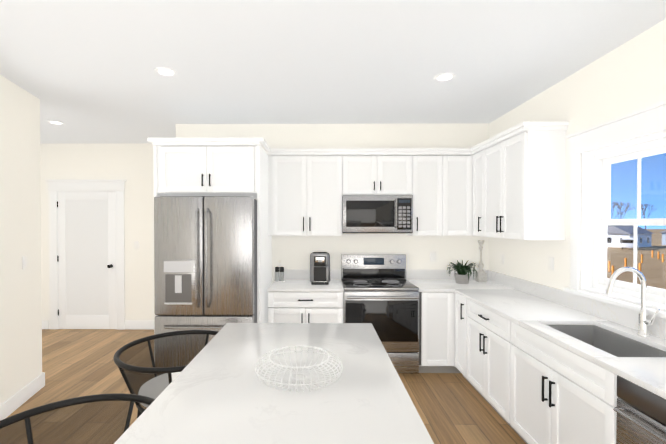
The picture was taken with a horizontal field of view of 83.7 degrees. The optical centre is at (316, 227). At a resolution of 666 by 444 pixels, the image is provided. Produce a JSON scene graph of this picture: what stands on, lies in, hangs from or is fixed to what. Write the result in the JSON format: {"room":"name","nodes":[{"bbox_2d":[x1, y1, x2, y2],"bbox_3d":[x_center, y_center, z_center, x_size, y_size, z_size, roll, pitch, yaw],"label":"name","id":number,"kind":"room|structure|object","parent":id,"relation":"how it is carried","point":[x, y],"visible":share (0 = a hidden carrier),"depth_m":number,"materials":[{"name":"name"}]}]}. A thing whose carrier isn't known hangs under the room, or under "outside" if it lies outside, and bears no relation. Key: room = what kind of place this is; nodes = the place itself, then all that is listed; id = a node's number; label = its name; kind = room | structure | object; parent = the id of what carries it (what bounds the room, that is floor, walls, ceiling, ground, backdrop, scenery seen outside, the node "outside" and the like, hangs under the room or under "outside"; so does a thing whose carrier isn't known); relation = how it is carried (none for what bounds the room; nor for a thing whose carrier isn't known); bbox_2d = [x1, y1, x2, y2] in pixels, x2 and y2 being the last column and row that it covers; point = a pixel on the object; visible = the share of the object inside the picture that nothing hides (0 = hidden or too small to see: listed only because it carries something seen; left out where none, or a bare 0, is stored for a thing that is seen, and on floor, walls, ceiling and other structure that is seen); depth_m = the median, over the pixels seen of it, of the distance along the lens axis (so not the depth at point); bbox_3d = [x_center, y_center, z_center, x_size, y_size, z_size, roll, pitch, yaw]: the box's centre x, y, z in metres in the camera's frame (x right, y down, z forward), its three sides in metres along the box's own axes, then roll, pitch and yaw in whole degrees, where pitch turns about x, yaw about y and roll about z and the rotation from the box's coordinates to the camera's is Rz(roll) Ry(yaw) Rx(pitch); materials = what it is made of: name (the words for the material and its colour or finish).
{"room":"kitchen","nodes":[
{"label":"kitchen","id":0,"kind":"room"},
{"bbox_2d":[0,75,41,404],"bbox_3d":[-3.243,0.183,0.571,2.400,2.750,5.600,0,1,-12],"label":"wall","id":1,"kind":"structure","parent":0,"point":[20,288],"depth_m":3.21,"materials":[{"name":"white paint"}]},
{"bbox_2d":[0,372,44,419],"bbox_3d":[-2.072,1.490,0.887,0.018,0.130,5.517,0,1,-12],"label":"baseboard","id":2,"kind":"structure","parent":1,"relation":"attached to","point":[13,403],"depth_m":3.19,"materials":[{"name":"white paint"}]},
{"bbox_2d":[22,256,26,269],"bbox_3d":[-2.571,0.310,3.275,0.009,0.114,0.070,0,1,-12],"label":"light switch","id":3,"kind":"object","parent":1,"relation":"attached to","point":[24,262],"visible":1,"depth_m":3.26,"materials":[{"name":"white plastic"}]},
{"bbox_2d":[40,143,153,328],"bbox_3d":[-3.127,0.131,5.575,3.220,2.750,0.150,0,1,1],"label":"wall","id":4,"kind":"structure","parent":0,"point":[131,164],"depth_m":5.49,"materials":[{"name":"white paint"}]},
{"bbox_2d":[42,320,48,328],"bbox_3d":[-4.281,1.442,5.515,0.608,0.130,0.015,0,1,1],"label":"baseboard","id":5,"kind":"structure","parent":4,"relation":"attached to","point":[45,323],"depth_m":5.50,"materials":[{"name":"white paint"}]},
{"bbox_2d":[45,179,126,329],"bbox_3d":[-3.396,0.399,5.466,1.185,2.215,0.072,0,1,1],"label":"hall door","id":6,"kind":"structure","parent":4,"relation":"in","point":[86,256],"depth_m":5.49,"materials":[{"name":"white paint"}]},
{"bbox_2d":[134,241,138,248],"bbox_3d":[-2.658,0.262,5.491,0.070,0.114,0.009,0,1,1],"label":"light switch","id":7,"kind":"object","parent":4,"relation":"attached to","point":[136,244],"visible":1,"depth_m":5.49,"materials":[{"name":"white plastic"}]},
{"bbox_2d":[125,321,153,328],"bbox_3d":[-2.257,1.442,5.496,1.173,0.130,0.015,0,1,1],"label":"baseboard","id":8,"kind":"structure","parent":4,"relation":"attached to","point":[133,324],"depth_m":5.49,"materials":[{"name":"white paint"}]},
{"bbox_2d":[6,329,525,443],"bbox_3d":[-1.301,1.593,2.013,6.940,0.100,7.270,0,1,1],"label":"floor","id":9,"kind":"structure","parent":0,"point":[454,408],"depth_m":3.55,"materials":[{"name":"brown wood"}]},
{"bbox_2d":[0,393,154,443],"bbox_3d":[-0.840,1.113,1.188,0.584,0.879,0.656,0,1,1],"label":"stool","id":10,"kind":"object","parent":9,"relation":"on","point":[99,419],"visible":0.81,"depth_m":1.44,"materials":[{"name":"black metal"}]},
{"bbox_2d":[113,330,218,417],"bbox_3d":[-0.801,1.104,2.088,0.584,0.879,0.656,0,1,1],"label":"stool","id":11,"kind":"object","parent":9,"relation":"on","point":[153,366],"visible":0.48,"depth_m":2.19,"materials":[{"name":"black metal"}]},
{"bbox_2d":[154,196,256,342],"bbox_3d":[-1.036,0.613,3.876,0.915,1.817,1.059,0,1,1],"label":"fridge","id":12,"kind":"object","parent":9,"relation":"on","point":[205,262],"visible":0.75,"depth_m":3.41,"materials":[{"name":"silver metal"}]},
{"bbox_2d":[114,323,433,443],"bbox_3d":[-0.126,1.099,1.402,0.971,0.900,2.180,0,1,1],"label":"kitchen island","id":13,"kind":"object","parent":9,"relation":"on","point":[216,391],"visible":1,"depth_m":1.41,"materials":[{"name":"stone"}]},
{"bbox_2d":[255,346,342,391],"bbox_3d":[-0.075,0.599,1.606,0.378,0.093,0.378,0,1,1],"label":"wire bowl","id":14,"kind":"object","parent":13,"relation":"on","point":[289,377],"visible":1,"depth_m":1.58,"materials":[{"name":"white"}]},
{"bbox_2d":[268,289,343,322],"bbox_3d":[-0.109,1.087,4.120,0.780,0.868,0.620,0,1,1],"label":"base cabinet","id":15,"kind":"object","parent":9,"relation":"on","point":[282,307],"depth_m":3.81,"materials":[{"name":"white paint"}]},
{"bbox_2d":[267,281,342,292],"bbox_3d":[-0.109,0.636,4.107,0.780,0.030,0.635,0,1,1],"label":"countertop","id":16,"kind":"structure","parent":15,"relation":"on","point":[287,286],"depth_m":3.87,"materials":[{"name":"white stone"}]},
{"bbox_2d":[274,260,284,281],"bbox_3d":[-0.424,0.493,4.268,0.120,0.251,0.064,0,1,1],"label":"grinders","id":17,"kind":"object","parent":16,"relation":"on","point":[279,273],"visible":0.98,"depth_m":4.25,"materials":[{"name":"clear glass"}]},
{"bbox_2d":[310,252,329,284],"bbox_3d":[0.040,0.444,4.163,0.230,0.352,0.280,0,1,1],"label":"coffee maker","id":18,"kind":"object","parent":16,"relation":"on","point":[319,268],"visible":1,"depth_m":4.12,"materials":[{"name":"black plastic"}]},
{"bbox_2d":[341,254,418,373],"bbox_3d":[0.666,0.918,4.052,0.763,1.208,0.685,0,1,1],"label":"range","id":19,"kind":"object","parent":9,"relation":"on","point":[381,293],"visible":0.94,"depth_m":3.78,"materials":[{"name":"silver metal"}]},
{"bbox_2d":[418,289,454,372],"bbox_3d":[1.244,1.088,4.073,0.385,0.868,0.687,0,1,1],"label":"base cabinet","id":20,"kind":"object","parent":9,"relation":"on","point":[434,352],"depth_m":3.80,"materials":[{"name":"white paint"}]},
{"bbox_2d":[409,281,510,288],"bbox_3d":[1.544,0.636,4.092,0.985,0.030,0.635,0,1,1],"label":"countertop","id":21,"kind":"structure","parent":20,"relation":"on","point":[420,284],"depth_m":3.99,"materials":[{"name":"white stone"}]},
{"bbox_2d":[447,259,477,283],"bbox_3d":[1.629,0.479,4.149,0.330,0.282,0.330,0,1,1],"label":"plant","id":22,"kind":"object","parent":21,"relation":"on","point":[461,275],"visible":1,"depth_m":4.09,"materials":[{"name":"green plant"}]},
{"bbox_2d":[475,240,486,281],"bbox_3d":[1.885,0.380,4.255,0.096,0.477,0.096,0,1,1],"label":"candlestick","id":23,"kind":"object","parent":21,"relation":"on","point":[480,275],"visible":0.98,"depth_m":4.23,"materials":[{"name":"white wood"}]},
{"bbox_2d":[451,293,466,379],"bbox_3d":[1.687,1.092,3.622,0.691,0.868,0.382,0,1,1],"label":"base cabinet","id":24,"kind":"object","parent":9,"relation":"on","point":[458,302],"depth_m":3.69,"materials":[{"name":"white paint"}]},
{"bbox_2d":[467,301,606,443],"bbox_3d":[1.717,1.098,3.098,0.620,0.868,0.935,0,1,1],"label":"base cabinet","id":25,"kind":"object","parent":9,"relation":"on","point":[530,376],"depth_m":2.45,"materials":[{"name":"white paint"}]},
{"bbox_2d":[455,289,665,398],"bbox_3d":[1.701,0.656,2.181,0.635,0.030,3.183,0,1,1],"label":"countertop","id":26,"kind":"structure","parent":25,"relation":"on","point":[527,310],"depth_m":2.49,"materials":[{"name":"white stone"}]},
{"bbox_2d":[547,325,665,356],"bbox_3d":[1.701,0.815,2.201,0.426,0.282,0.736,0,1,1],"label":"sink","id":27,"kind":"object","parent":26,"relation":"in","point":[613,343],"visible":0.15,"depth_m":2.40,"materials":[{"name":"grey metal"}]},
{"bbox_2d":[606,267,659,336],"bbox_3d":[1.846,0.436,2.173,0.251,0.408,0.124,0,1,1],"label":"faucet","id":28,"kind":"object","parent":26,"relation":"on","point":[644,322],"visible":1,"depth_m":2.19,"materials":[{"name":"silver metal"}]},
{"bbox_2d":[613,375,665,443],"bbox_3d":[1.665,1.116,1.435,0.634,0.858,0.590,0,1,1],"label":"dishwasher","id":29,"kind":"object","parent":9,"relation":"on","point":[640,415],"visible":0.81,"depth_m":1.60,"materials":[{"name":"silver metal"}]},
{"bbox_2d":[176,123,488,282],"bbox_3d":[0.258,0.142,4.493,3.870,2.750,0.150,0,1,1],"label":"wall","id":30,"kind":"structure","parent":0,"point":[291,252],"depth_m":4.41,"materials":[{"name":"white paint"}]},
{"bbox_2d":[155,141,266,200],"bbox_3d":[-1.051,-0.584,3.997,0.970,0.488,0.849,0,1,1],"label":"upper cabinet","id":31,"kind":"object","parent":30,"relation":"attached to","point":[182,168],"depth_m":3.58,"materials":[{"name":"white paint"}]},
{"bbox_2d":[267,149,342,236],"bbox_3d":[-0.125,-0.371,4.250,0.817,0.920,0.330,0,1,1],"label":"upper cabinet","id":32,"kind":"object","parent":30,"relation":"attached to","point":[305,186],"depth_m":4.09,"materials":[{"name":"white paint"}]},
{"bbox_2d":[343,149,410,194],"bbox_3d":[0.668,-0.597,4.240,0.765,0.468,0.330,0,1,1],"label":"upper cabinet","id":33,"kind":"object","parent":30,"relation":"attached to","point":[365,171],"depth_m":4.08,"materials":[{"name":"white paint"}]},
{"bbox_2d":[342,195,412,232],"bbox_3d":[0.667,-0.147,4.187,0.761,0.415,0.428,0,1,1],"label":"microwave","id":34,"kind":"object","parent":33,"relation":"attached to","point":[377,213],"visible":0.96,"depth_m":4.01,"materials":[{"name":"silver metal"}]},
{"bbox_2d":[284,269,486,280],"bbox_3d":[0.762,0.558,4.407,2.517,0.120,0.018,0,1,1],"label":"backsplash","id":35,"kind":"structure","parent":30,"relation":"attached to","point":[289,274],"depth_m":4.39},
{"bbox_2d":[430,252,435,260],"bbox_3d":[1.387,0.343,4.404,0.070,0.114,0.008,0,1,1],"label":"electrical outlet","id":36,"kind":"object","parent":30,"relation":"attached to","point":[432,256],"visible":1,"depth_m":4.40,"materials":[{"name":"white plastic"}]},
{"bbox_2d":[405,149,466,235],"bbox_3d":[1.391,-0.370,4.205,0.676,0.920,0.391,0,1,1],"label":"upper cabinet","id":37,"kind":"object","parent":30,"relation":"attached to","point":[438,176],"depth_m":4.08,"materials":[{"name":"white paint"}]},
{"bbox_2d":[0,0,665,143],"bbox_3d":[-1.301,-1.257,1.983,6.940,0.100,7.270,0,1,1],"label":"ceiling","id":38,"kind":"structure","parent":0,"point":[84,71],"depth_m":2.65,"materials":[{"name":"white paint"}]},
{"bbox_2d":[47,120,64,124],"bbox_3d":[-3.039,-1.226,4.332,0.176,0.008,0.176,0,1,1],"label":"recessed light","id":39,"kind":"object","parent":38,"relation":"in","point":[55,122],"visible":0.96,"depth_m":4.31,"materials":[{"name":"white paint"}]},
{"bbox_2d":[154,67,177,76],"bbox_3d":[-1.169,-1.210,2.888,0.176,0.008,0.176,0,1,1],"label":"recessed light","id":40,"kind":"object","parent":38,"relation":"in","point":[166,71],"visible":0.96,"depth_m":2.87,"materials":[{"name":"white paint"}]},
{"bbox_2d":[433,72,455,81],"bbox_3d":[1.032,-1.212,2.994,0.176,0.008,0.176,0,1,1],"label":"recessed light","id":41,"kind":"object","parent":38,"relation":"in","point":[442,77],"visible":0.98,"depth_m":2.99,"materials":[{"name":"white paint"}]},
{"bbox_2d":[515,337,610,400],"bbox_3d":[1.408,0.810,2.043,0.020,0.056,2.774,0,1,1],"label":"drawer front","id":42,"kind":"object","parent":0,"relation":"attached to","point":[601,391],"depth_m":2.07,"materials":[{"name":"white wood"}]},
{"bbox_2d":[489,19,665,311],"bbox_3d":[2.089,0.174,1.441,0.150,2.750,5.920,0,1,1],"label":"wall","id":43,"kind":"structure","parent":0,"point":[627,77],"depth_m":2.87,"materials":[{"name":"white paint"}]},
{"bbox_2d":[501,254,503,263],"bbox_3d":[2.033,0.342,4.064,0.008,0.114,0.070,0,1,1],"label":"electrical outlet","id":44,"kind":"object","parent":43,"relation":"attached to","point":[502,258],"visible":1,"depth_m":4.05,"materials":[{"name":"white plastic"}]},
{"bbox_2d":[467,125,568,239],"bbox_3d":[1.837,-0.364,3.554,0.390,0.920,1.063,0,1,1],"label":"upper cabinet","id":45,"kind":"object","parent":43,"relation":"attached to","point":[510,187],"depth_m":3.11,"materials":[{"name":"white paint"}]},
{"bbox_2d":[548,257,553,270],"bbox_3d":[2.025,0.310,3.203,0.008,0.114,0.070,0,1,1],"label":"electrical outlet","id":46,"kind":"object","parent":43,"relation":"attached to","point":[551,263],"visible":1,"depth_m":3.19,"materials":[{"name":"white plastic"}]},
{"bbox_2d":[487,270,665,340],"bbox_3d":[2.013,0.578,2.495,0.018,0.120,3.818,0,1,1],"label":"backsplash","id":47,"kind":"structure","parent":43,"relation":"attached to","point":[609,312],"depth_m":2.78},
{"bbox_2d":[563,99,665,318],"bbox_3d":[2.071,-0.108,2.353,0.196,1.245,1.236,0,1,1],"label":"window unit","id":48,"kind":"structure","parent":43,"relation":"in","point":[596,220],"depth_m":2.69,"materials":[{"name":"white paint"}]},
{"label":"outside","id":49,"kind":"structure","parent":0,"visible":0},
{"bbox_2d":[607,229,665,288],"bbox_3d":[202.894,4.791,98.145,396.000,0.500,600.000,0,1,1],"label":"ground","id":50,"kind":"structure","parent":49,"point":[657,262],"depth_m":54.78,"materials":[{"name":"brown soil"}]},
{"bbox_2d":[610,201,632,218],"bbox_3d":[119.701,-3.347,148.433,8.082,14.727,10.146,0,1,1],"label":"tree","id":51,"kind":"object","parent":50,"relation":"on","point":[618,207],"depth_m":148.53,"materials":[{"name":"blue plant"}]},
{"bbox_2d":[613,202,633,218],"bbox_3d":[127.414,-3.499,153.754,8.284,14.920,7.898,0,1,1],"label":"tree","id":52,"kind":"object","parent":50,"relation":"on","point":[620,211],"depth_m":154.19,"materials":[{"name":"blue plant"}]},
{"bbox_2d":[622,238,637,248],"bbox_3d":[68.712,3.486,81.378,5.850,2.440,2.240,-1,1,-42],"label":"van","id":53,"kind":"object","parent":50,"relation":"on","point":[625,245],"depth_m":79.57,"materials":[{"name":"white metal"}]},
{"bbox_2d":[607,225,653,247],"bbox_3d":[74.825,1.812,91.321,11.800,5.600,8.800,0,1,-28],"label":"house","id":54,"kind":"structure","parent":50,"relation":"on","point":[617,231],"depth_m":87.99,"materials":[{"name":"white"}]},
{"bbox_2d":[608,250,663,273],"bbox_3d":[44.939,4.441,50.172,27.916,1.200,23.241,0,1,1],"label":"markers","id":55,"kind":"object","parent":50,"relation":"on","point":[609,269],"depth_m":47.31,"materials":[{"name":"orange"}]},
{"bbox_2d":[632,204,656,229],"bbox_3d":[137.679,-3.029,154.064,8.298,13.972,6.841,0,1,1],"label":"tree","id":56,"kind":"object","parent":50,"relation":"on","point":[644,210],"depth_m":154.03,"materials":[{"name":"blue plant"}]},
{"bbox_2d":[660,230,665,244],"bbox_3d":[96.861,1.722,95.113,12.800,5.700,8.800,0,1,-22],"label":"house","id":57,"kind":"structure","parent":50,"relation":"on","point":[663,237],"depth_m":96.03,"materials":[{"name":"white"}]}
]}

